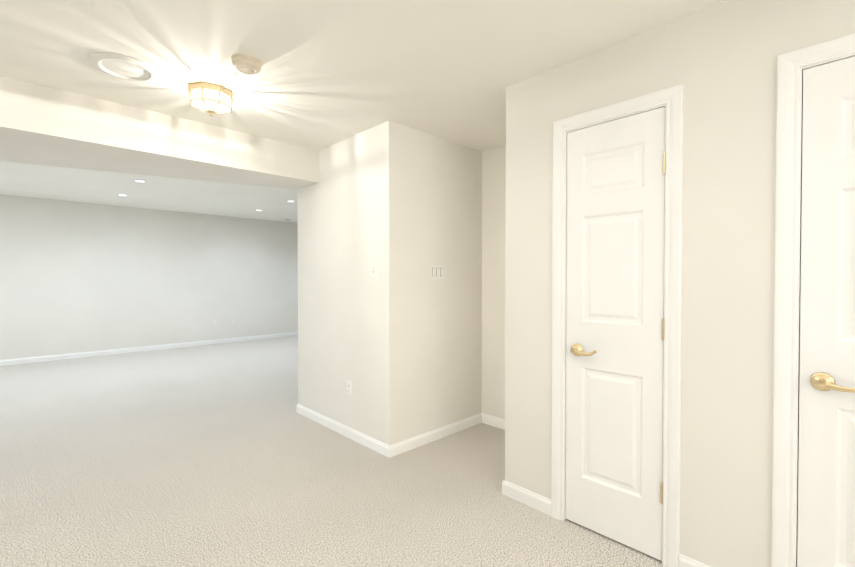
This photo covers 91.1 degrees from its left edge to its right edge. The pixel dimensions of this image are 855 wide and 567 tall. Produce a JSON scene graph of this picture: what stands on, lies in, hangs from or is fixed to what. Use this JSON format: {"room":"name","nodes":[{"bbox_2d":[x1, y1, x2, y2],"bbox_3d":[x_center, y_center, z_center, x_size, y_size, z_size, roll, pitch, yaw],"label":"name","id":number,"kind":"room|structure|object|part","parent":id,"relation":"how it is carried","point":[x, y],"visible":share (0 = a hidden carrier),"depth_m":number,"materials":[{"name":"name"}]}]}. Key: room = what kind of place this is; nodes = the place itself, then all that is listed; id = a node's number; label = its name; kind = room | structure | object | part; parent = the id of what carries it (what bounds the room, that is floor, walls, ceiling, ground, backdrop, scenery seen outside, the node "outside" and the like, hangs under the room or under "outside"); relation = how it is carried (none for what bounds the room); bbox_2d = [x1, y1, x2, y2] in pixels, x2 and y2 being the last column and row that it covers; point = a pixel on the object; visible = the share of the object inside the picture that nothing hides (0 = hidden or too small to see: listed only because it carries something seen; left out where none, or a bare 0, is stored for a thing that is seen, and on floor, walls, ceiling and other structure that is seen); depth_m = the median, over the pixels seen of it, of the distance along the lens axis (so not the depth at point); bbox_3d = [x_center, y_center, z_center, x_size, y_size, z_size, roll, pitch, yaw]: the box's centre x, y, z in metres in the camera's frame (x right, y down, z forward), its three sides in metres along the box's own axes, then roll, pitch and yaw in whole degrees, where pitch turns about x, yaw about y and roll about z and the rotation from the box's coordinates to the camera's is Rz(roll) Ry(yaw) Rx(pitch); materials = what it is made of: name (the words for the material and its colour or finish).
{"room":"finished basement","nodes":[
{"label":"finished basement","id":0,"kind":"room"},
{"bbox_2d":[0,161,296,222],"bbox_3d":[-3.561,-1.348,5.308,11.600,0.120,5.250,-1,1,-44],"label":"ceiling","id":1,"kind":"structure","parent":0,"point":[152,192],"depth_m":5.97,"materials":[{"name":"paint"}]},
{"bbox_2d":[132,179,146,182],"bbox_3d":[-3.608,-1.284,5.257,0.160,0.006,0.160,-1,1,-44],"label":"recessed light","id":2,"kind":"object","parent":1,"relation":"in","point":[141,181],"visible":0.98,"depth_m":5.25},
{"bbox_2d":[0,76,318,189],"bbox_3d":[-4.094,-1.081,2.237,6.560,0.430,2.308,-1,1,-44],"label":"soffit","id":3,"kind":"structure","parent":1,"relation":"attached to","point":[44,125],"depth_m":2.86,"materials":[{"name":"paint"}]},
{"bbox_2d":[0,194,297,359],"bbox_3d":[-5.298,-0.112,7.123,11.600,2.600,0.150,-1,1,-44],"label":"wall","id":4,"kind":"structure","parent":0,"point":[77,277],"depth_m":7.23,"materials":[{"name":"paint"}]},
{"bbox_2d":[0,332,297,365],"bbox_3d":[-5.241,1.147,7.082,11.600,0.082,0.013,-1,1,-44],"label":"baseboard","id":5,"kind":"structure","parent":4,"relation":"attached to","point":[88,354],"depth_m":7.24,"materials":[{"name":"paint"}]},
{"bbox_2d":[0,335,662,566],"bbox_3d":[-1.129,1.296,2.827,11.600,0.100,12.250,-1,1,-44],"label":"floor","id":6,"kind":"structure","parent":0,"point":[219,455],"depth_m":2.63,"materials":[{"name":"carpet"}]},
{"bbox_2d":[297,121,481,444],"bbox_3d":[-0.332,-0.043,3.891,1.170,2.550,1.380,-1,1,-44],"label":"wall block","id":7,"kind":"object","parent":6,"relation":"on","point":[397,341],"visible":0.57,"depth_m":3.33,"materials":[{"name":"paint"}]},
{"bbox_2d":[296,404,389,457],"bbox_3d":[-0.758,1.196,3.497,0.013,0.082,1.406,-1,1,-44],"label":"baseboard","id":8,"kind":"structure","parent":7,"relation":"attached to","point":[382,448],"depth_m":3.38,"materials":[{"name":"paint"}]},
{"bbox_2d":[346,380,351,395],"bbox_3d":[-0.631,0.839,3.365,0.008,0.115,0.070,-1,1,-44],"label":"electrical outlet","id":9,"kind":"object","parent":7,"relation":"attached to","point":[349,387],"visible":1,"depth_m":3.36,"materials":[{"name":"plastic"}]},
{"bbox_2d":[371,262,376,277],"bbox_3d":[-0.403,-0.098,3.113,0.010,0.115,0.070,-1,1,-44],"label":"light switch","id":10,"kind":"object","parent":7,"relation":"attached to","point":[373,270],"visible":1,"depth_m":3.10,"materials":[{"name":"plastic"}]},
{"bbox_2d":[389,413,481,456],"bbox_3d":[0.108,1.198,3.365,1.050,0.082,0.013,-1,1,-44],"label":"baseboard","id":11,"kind":"structure","parent":7,"relation":"attached to","point":[422,439],"depth_m":3.30,"materials":[{"name":"paint"}]},
{"bbox_2d":[430,265,444,278],"bbox_3d":[0.082,-0.091,3.325,0.163,0.115,0.010,-1,1,-44],"label":"light switch","id":12,"kind":"object","parent":7,"relation":"attached to","point":[437,271],"visible":1,"depth_m":3.32,"materials":[{"name":"plastic"}]},
{"bbox_2d":[0,0,726,150],"bbox_3d":[0.806,-1.186,0.790,11.600,0.120,6.680,-1,1,-44],"label":"ceiling","id":13,"kind":"structure","parent":0,"point":[331,72],"depth_m":2.07,"materials":[{"name":"paint"}]},
{"bbox_2d":[88,52,160,81],"bbox_3d":[-1.605,-1.139,2.230,0.312,0.014,0.312,-1,1,-44],"label":"ceiling vent","id":14,"kind":"object","parent":13,"relation":"in","point":[121,66],"visible":1,"depth_m":2.21,"materials":[{"name":"paint"}]},
{"bbox_2d":[188,80,232,116],"bbox_3d":[-1.288,-1.072,2.495,0.256,0.154,0.256,-1,1,-44],"label":"ceiling light","id":15,"kind":"object","parent":13,"relation":"attached to","point":[207,92],"visible":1,"depth_m":2.48,"materials":[{"name":"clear glass"}]},
{"bbox_3d":[-1.288,-1.066,2.495,0.227,0.090,0.227,-1,1,-44],"label":"lamp shade","id":16,"kind":"part","parent":15,"relation":"part of","materials":[{"name":"white glass"}]},
{"bbox_2d":[231,54,260,74],"bbox_3d":[-0.935,-1.123,2.161,0.144,0.044,0.144,-1,1,-44],"label":"smoke detector","id":17,"kind":"object","parent":13,"relation":"attached to","point":[245,64],"visible":1,"depth_m":2.12,"materials":[{"name":"plastic"}]},
{"bbox_2d":[482,145,505,419],"bbox_3d":[0.872,0.013,3.401,0.120,2.450,1.000,-1,1,-44],"label":"wall","id":18,"kind":"structure","parent":0,"point":[493,261],"depth_m":3.62,"materials":[{"name":"paint"}]},
{"bbox_2d":[482,413,504,429],"bbox_3d":[0.782,1.197,3.414,0.013,0.082,0.880,-1,1,-44],"label":"baseboard","id":19,"kind":"structure","parent":18,"relation":"attached to","point":[497,422],"depth_m":3.62,"materials":[{"name":"paint"}]},
{"bbox_2d":[505,0,854,566],"bbox_3d":[2.164,0.549,0.804,0.120,3.450,4.780,-1,1,-44],"label":"wall","id":20,"kind":"structure","parent":0,"point":[719,61],"depth_m":1.74,"materials":[{"name":"paint"}]},
{"bbox_2d":[502,480,550,515],"bbox_3d":[0.559,1.211,2.379,0.013,0.082,0.324,-1,1,-44],"label":"baseboard","id":21,"kind":"structure","parent":20,"relation":"attached to","point":[528,497],"depth_m":2.37,"materials":[{"name":"paint"}]},
{"bbox_2d":[565,107,664,560],"bbox_3d":[0.884,0.230,2.030,0.089,2.030,0.464,-1,1,-44],"label":"closet door","id":22,"kind":"structure","parent":20,"relation":"in","point":[615,308],"depth_m":2.02,"materials":[{"name":"paint"}]},
{"bbox_3d":[0.785,0.342,2.109,0.054,0.066,0.157,-1,1,-44],"label":"handle","id":23,"kind":"part","parent":22,"relation":"part of","materials":[{"name":"gold metal"}]},
{"bbox_2d":[551,84,683,566],"bbox_3d":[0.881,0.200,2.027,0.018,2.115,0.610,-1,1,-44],"label":"door frame","id":24,"kind":"structure","parent":20,"relation":"attached to","point":[671,98],"depth_m":1.85,"materials":[{"name":"paint"}]},
{"bbox_2d":[679,554,709,566],"bbox_3d":[1.203,1.220,1.712,0.013,0.082,0.311,-1,1,-44],"label":"baseboard","id":25,"kind":"structure","parent":20,"relation":"attached to","point":[685,561],"depth_m":1.79,"materials":[{"name":"paint"}]},
{"bbox_2d":[771,33,854,566],"bbox_3d":[1.668,0.209,1.300,0.138,2.115,0.908,-1,1,-44],"label":"door frame","id":26,"kind":"structure","parent":20,"relation":"attached to","point":[790,64],"depth_m":1.55,"materials":[{"name":"paint"}]},
{"bbox_2d":[797,56,854,566],"bbox_3d":[1.627,0.240,1.261,0.089,2.030,0.762,-1,1,-44],"label":"door","id":27,"kind":"structure","parent":20,"relation":"in","point":[826,500],"depth_m":1.49,"materials":[{"name":"paint"}]},
{"bbox_3d":[1.425,0.351,1.447,0.054,0.066,0.157,-1,1,-44],"label":"handle","id":28,"kind":"part","parent":27,"relation":"part of","materials":[{"name":"gold metal"}]}
]}

